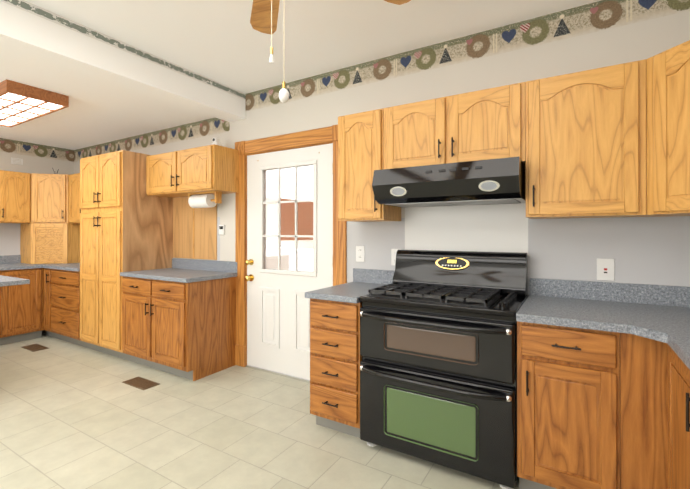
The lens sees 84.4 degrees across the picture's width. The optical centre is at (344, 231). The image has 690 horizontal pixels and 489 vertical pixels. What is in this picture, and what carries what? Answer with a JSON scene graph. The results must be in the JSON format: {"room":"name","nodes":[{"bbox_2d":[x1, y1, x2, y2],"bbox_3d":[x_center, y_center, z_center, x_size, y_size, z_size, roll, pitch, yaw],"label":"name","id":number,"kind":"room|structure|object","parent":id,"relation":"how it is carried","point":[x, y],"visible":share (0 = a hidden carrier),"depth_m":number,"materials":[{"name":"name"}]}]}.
{"room":"kitchen","nodes":[
{"label":"kitchen","id":0,"kind":"room"},
{"bbox_2d":[0,275,29,286],"bbox_3d":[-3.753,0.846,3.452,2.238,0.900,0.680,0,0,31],"label":"countertop","id":1,"kind":"structure","parent":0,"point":[7,281],"depth_m":3.11,"materials":[{"name":"grey stone"}]},
{"bbox_2d":[0,138,71,255],"bbox_3d":[-5.185,-0.044,3.367,0.121,2.680,4.830,0,0,31],"label":"wall","id":2,"kind":"structure","parent":0,"point":[37,158],"depth_m":4.94,"materials":[{"name":"white paint"}]},
{"bbox_2d":[0,170,7,222],"bbox_3d":[-4.312,-0.422,4.377,0.329,0.620,0.525,0,0,31],"label":"upper cabinet","id":3,"kind":"object","parent":2,"relation":"attached to","point":[3,174],"depth_m":4.51,"materials":[{"name":"brown wood"}]},
{"bbox_2d":[11,157,22,164],"bbox_3d":[-4.201,-0.905,4.873,0.010,0.080,0.120,0,0,31],"label":"air vent","id":4,"kind":"object","parent":2,"relation":"in","point":[17,161],"visible":1,"depth_m":4.87,"materials":[{"name":"white plastic"}]},
{"bbox_2d":[4,171,30,222],"bbox_3d":[-4.142,-0.421,4.658,0.329,0.620,0.380,0,0,31],"label":"upper cabinet","id":5,"kind":"object","parent":2,"relation":"attached to","point":[15,197],"depth_m":4.64,"materials":[{"name":"brown wood"}]},
{"bbox_2d":[23,173,77,223],"bbox_3d":[-3.763,-0.420,5.007,0.616,0.620,0.610,0,0,31],"label":"upper cabinet","id":6,"kind":"object","parent":2,"relation":"attached to","point":[49,198],"visible":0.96,"depth_m":4.77,"materials":[{"name":"brown wood"}]},
{"bbox_2d":[0,334,518,488],"bbox_3d":[-2.091,1.341,1.495,7.350,0.100,5.130,0,0,31],"label":"floor","id":7,"kind":"structure","parent":0,"point":[73,416],"depth_m":2.42,"materials":[{"name":"tile"}]},
{"bbox_2d":[0,270,7,344],"bbox_3d":[-4.268,0.867,4.208,0.575,0.862,0.660,0,0,31],"label":"base cabinet","id":8,"kind":"object","parent":7,"relation":"on","point":[3,289],"depth_m":4.32,"materials":[{"name":"brown wood"}]},
{"bbox_2d":[0,255,42,270],"bbox_3d":[-4.165,0.364,4.356,0.600,0.141,2.138,0,0,31],"label":"countertop","id":9,"kind":"structure","parent":8,"relation":"on","point":[10,262],"depth_m":4.67,"materials":[{"name":"grey stone"}]},
{"bbox_2d":[20,223,79,263],"bbox_3d":[-3.764,0.145,5.002,0.618,0.507,0.618,0,0,31],"label":"appliance garage","id":10,"kind":"object","parent":9,"relation":"on","point":[49,243],"visible":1,"depth_m":4.79,"materials":[{"name":"brown wood"}]},
{"bbox_2d":[8,268,44,343],"bbox_3d":[-4.038,0.868,4.589,0.575,0.862,0.490,0,0,31],"label":"base cabinet","id":11,"kind":"object","parent":7,"relation":"on","point":[21,312],"depth_m":4.50,"materials":[{"name":"brown wood"}]},
{"bbox_2d":[22,344,47,351],"bbox_3d":[-3.474,1.294,4.264,0.320,0.008,0.150,0,0,31],"label":"floor vent","id":12,"kind":"object","parent":7,"relation":"in","point":[34,347],"visible":1,"depth_m":4.25,"materials":[{"name":"brown"}]},
{"bbox_2d":[42,268,45,334],"bbox_3d":[-3.748,0.869,5.015,0.631,0.862,0.575,0,0,31],"label":"base cabinet","id":13,"kind":"object","parent":7,"relation":"on","point":[43,331],"depth_m":4.62,"materials":[{"name":"brown wood"}]},
{"bbox_2d":[46,268,49,335],"bbox_3d":[-3.441,0.869,4.830,0.176,0.862,0.575,0,0,31],"label":"base cabinet","id":14,"kind":"object","parent":7,"relation":"on","point":[47,269],"depth_m":4.58,"materials":[{"name":"brown wood"}]},
{"bbox_2d":[50,269,87,347],"bbox_3d":[-3.097,0.868,4.622,0.742,0.862,0.575,0,0,31],"label":"base cabinet","id":15,"kind":"object","parent":7,"relation":"on","point":[61,304],"depth_m":4.35,"materials":[{"name":"brown wood"}]},
{"bbox_2d":[43,263,79,271],"bbox_3d":[-3.145,0.365,4.646,0.846,0.141,0.586,0,0,31],"label":"countertop","id":16,"kind":"structure","parent":15,"relation":"on","point":[69,266],"depth_m":4.47,"materials":[{"name":"grey stone"}]},
{"bbox_2d":[80,150,172,360],"bbox_3d":[-2.429,0.243,4.200,0.836,2.110,0.608,0,0,31],"label":"tall cabinet","id":17,"kind":"object","parent":7,"relation":"on","point":[126,222],"visible":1,"depth_m":3.94,"materials":[{"name":"brown wood"}]},
{"bbox_2d":[122,376,159,389],"bbox_3d":[-1.746,1.291,3.255,0.320,0.008,0.150,0,0,31],"label":"floor vent","id":18,"kind":"object","parent":7,"relation":"in","point":[138,382],"visible":1,"depth_m":3.24,"materials":[{"name":"brown"}]},
{"bbox_2d":[122,276,235,380],"bbox_3d":[-1.642,0.866,3.724,1.002,0.862,0.608,0,0,31],"label":"base cabinet","id":19,"kind":"object","parent":7,"relation":"on","point":[185,330],"visible":0.96,"depth_m":3.46,"materials":[{"name":"brown wood"}]},
{"bbox_2d":[120,258,236,282],"bbox_3d":[-1.627,0.362,3.728,1.022,0.142,0.586,0,0,31],"label":"countertop","id":20,"kind":"structure","parent":19,"relation":"on","point":[187,270],"depth_m":3.73,"materials":[{"name":"grey stone"}]},
{"bbox_2d":[310,298,361,437],"bbox_3d":[0.077,0.863,2.648,0.374,0.862,0.672,0,0,31],"label":"base cabinet","id":21,"kind":"object","parent":7,"relation":"on","point":[335,357],"visible":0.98,"depth_m":2.38,"materials":[{"name":"brown wood"}]},
{"bbox_2d":[305,268,394,302],"bbox_3d":[0.072,0.359,2.661,0.394,0.142,0.655,0,0,31],"label":"countertop","id":22,"kind":"structure","parent":21,"relation":"on","point":[364,282],"depth_m":2.70,"materials":[{"name":"grey stone"}]},
{"bbox_2d":[359,250,528,488],"bbox_3d":[0.593,0.710,2.294,0.872,1.165,0.689,0,0,31],"label":"range","id":23,"kind":"object","parent":7,"relation":"on","point":[438,354],"visible":1,"depth_m":2.07,"materials":[{"name":"black metal"}]},
{"bbox_2d":[517,321,619,488],"bbox_3d":[1.161,0.861,1.993,0.407,0.862,0.672,0,0,31],"label":"base cabinet","id":24,"kind":"object","parent":7,"relation":"on","point":[568,407],"visible":1,"depth_m":1.73,"materials":[{"name":"brown wood"}]},
{"bbox_2d":[660,342,689,488],"bbox_3d":[1.314,0.858,0.908,0.668,0.862,1.128,0,0,31],"label":"base cabinet","id":25,"kind":"object","parent":7,"relation":"on","point":[674,374],"depth_m":1.44,"materials":[{"name":"brown wood"}]},
{"bbox_2d":[516,278,689,369],"bbox_3d":[1.056,0.355,1.025,1.230,0.142,2.438,0,0,31],"label":"countertop","id":26,"kind":"structure","parent":25,"relation":"on","point":[660,313],"depth_m":1.95,"materials":[{"name":"grey stone"}]},
{"bbox_2d":[0,0,600,149],"bbox_3d":[-2.091,-1.309,1.502,7.350,0.260,5.130,0,0,31],"label":"ceiling","id":27,"kind":"structure","parent":0,"point":[223,42],"depth_m":2.65,"materials":[{"name":"white paint"}]},
{"bbox_2d":[0,79,68,126],"bbox_3d":[-3.025,-1.126,3.427,1.240,0.094,0.420,0,0,31],"label":"ceiling light fixture","id":28,"kind":"object","parent":27,"relation":"attached to","point":[20,103],"visible":1,"depth_m":3.23,"materials":[{"name":"brown wood"}]},
{"bbox_2d":[0,0,245,121],"bbox_3d":[-2.318,-1.219,1.638,0.222,0.240,4.890,0,0,31],"label":"beam","id":29,"kind":"structure","parent":27,"relation":"attached to","point":[19,40],"depth_m":2.63,"materials":[{"name":"white paint"}]},
{"bbox_2d":[250,0,410,102],"bbox_3d":[-0.241,-0.906,1.359,1.257,0.865,1.268,0,0,31],"label":"ceiling fan","id":30,"kind":"object","parent":27,"relation":"hanging from","point":[264,17],"visible":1,"depth_m":1.82,"materials":[{"name":"brown wood"}]},
{"bbox_2d":[72,0,689,294],"bbox_3d":[-0.797,-0.044,3.641,7.350,2.680,0.121,0,0,31],"label":"wall","id":31,"kind":"structure","parent":0,"point":[639,250],"depth_m":2.51,"materials":[{"name":"white paint"}]},
{"bbox_2d":[69,173,80,223],"bbox_3d":[-3.082,-0.420,4.741,0.836,0.620,0.362,0,0,31],"label":"upper cabinet","id":32,"kind":"object","parent":31,"relation":"attached to","point":[74,199],"visible":0.23,"depth_m":4.75,"materials":[{"name":"brown wood"}]},
{"bbox_2d":[146,144,238,197],"bbox_3d":[-1.561,-0.588,3.823,1.041,0.410,0.362,0,0,31],"label":"upper cabinet","id":33,"kind":"object","parent":31,"relation":"attached to","point":[186,172],"visible":1,"depth_m":3.63,"materials":[{"name":"brown wood"}]},
{"bbox_2d":[188,191,221,207],"bbox_3d":[-1.371,-0.310,3.722,0.404,0.145,0.132,0,0,31],"label":"towel holder","id":34,"kind":"object","parent":33,"relation":"attached to","point":[204,200],"visible":1,"depth_m":3.67,"materials":[{"name":"white paper"}]},
{"bbox_2d":[212,137,221,145],"bbox_3d":[-1.234,-0.849,3.655,0.070,0.110,0.074,0,0,31],"label":"security camera","id":35,"kind":"object","parent":33,"relation":"on","point":[216,140],"visible":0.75,"depth_m":3.63,"materials":[{"name":"white plastic"}]},
{"bbox_2d":[173,197,216,259],"bbox_3d":[-1.611,-0.047,4.055,0.712,0.664,0.012,0,0,31],"label":"wall panel","id":36,"kind":"object","parent":31,"relation":"attached to","point":[194,233],"visible":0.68,"depth_m":4.05,"materials":[{"name":"brown wood"}]},
{"bbox_2d":[219,225,224,234],"bbox_3d":[-1.239,-0.023,3.828,0.070,0.100,0.020,0,0,31],"label":"switch","id":37,"kind":"object","parent":31,"relation":"attached to","point":[221,229],"visible":0.96,"depth_m":3.81,"materials":[{"name":"white plastic"}]},
{"bbox_2d":[235,124,346,382],"bbox_3d":[-0.512,0.210,3.428,1.266,2.172,0.192,0,0,31],"label":"door","id":38,"kind":"structure","parent":31,"relation":"attached to","point":[290,239],"depth_m":3.43,"materials":[{"name":"white wood"}]},
{"bbox_2d":[356,246,364,261],"bbox_3d":[0.120,0.173,3.012,0.078,0.125,0.008,0,0,31],"label":"electrical outlet","id":39,"kind":"object","parent":31,"relation":"attached to","point":[360,253],"visible":1,"depth_m":3.01,"materials":[{"name":"white plastic"}]},
{"bbox_2d":[338,108,400,221],"bbox_3d":[0.171,-0.458,2.776,0.363,0.756,0.362,0,0,31],"label":"upper cabinet","id":40,"kind":"object","parent":31,"relation":"attached to","point":[360,147],"visible":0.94,"depth_m":2.65,"materials":[{"name":"brown wood"}]},
{"bbox_2d":[391,249,400,264],"bbox_3d":[0.383,0.189,2.853,0.078,0.125,0.008,0,0,31],"label":"electrical outlet","id":41,"kind":"object","parent":31,"relation":"attached to","point":[393,256],"visible":0.56,"depth_m":2.86,"materials":[{"name":"white plastic"}]},
{"bbox_2d":[384,82,525,168],"bbox_3d":[0.700,-0.616,2.457,0.868,0.442,0.362,0,0,31],"label":"upper cabinet","id":42,"kind":"object","parent":31,"relation":"attached to","point":[486,124],"visible":0.9,"depth_m":2.30,"materials":[{"name":"brown wood"}]},
{"bbox_2d":[372,157,525,207],"bbox_3d":[0.662,-0.286,2.394,0.848,0.215,0.500,0,0,31],"label":"range hood","id":43,"kind":"object","parent":42,"relation":"attached to","point":[492,181],"visible":1,"depth_m":2.18,"materials":[{"name":"black metal"}]},
{"bbox_2d":[525,59,645,218],"bbox_3d":[1.300,-0.460,2.093,0.531,0.756,0.362,0,0,31],"label":"upper cabinet","id":44,"kind":"object","parent":31,"relation":"attached to","point":[585,140],"visible":1,"depth_m":1.96,"materials":[{"name":"brown wood"}]},
{"bbox_2d":[597,258,614,280],"bbox_3d":[1.494,0.215,2.181,0.085,0.125,0.010,0,0,31],"label":"electrical outlet","id":45,"kind":"object","parent":31,"relation":"attached to","point":[606,269],"visible":1,"depth_m":2.18,"materials":[{"name":"white plastic"}]},
{"bbox_2d":[640,40,689,216],"bbox_3d":[1.739,-0.462,1.636,0.690,0.755,0.690,0,0,31],"label":"upper cabinet","id":46,"kind":"object","parent":31,"relation":"attached to","point":[668,133],"visible":0.96,"depth_m":1.74,"materials":[{"name":"brown wood"}]}
]}

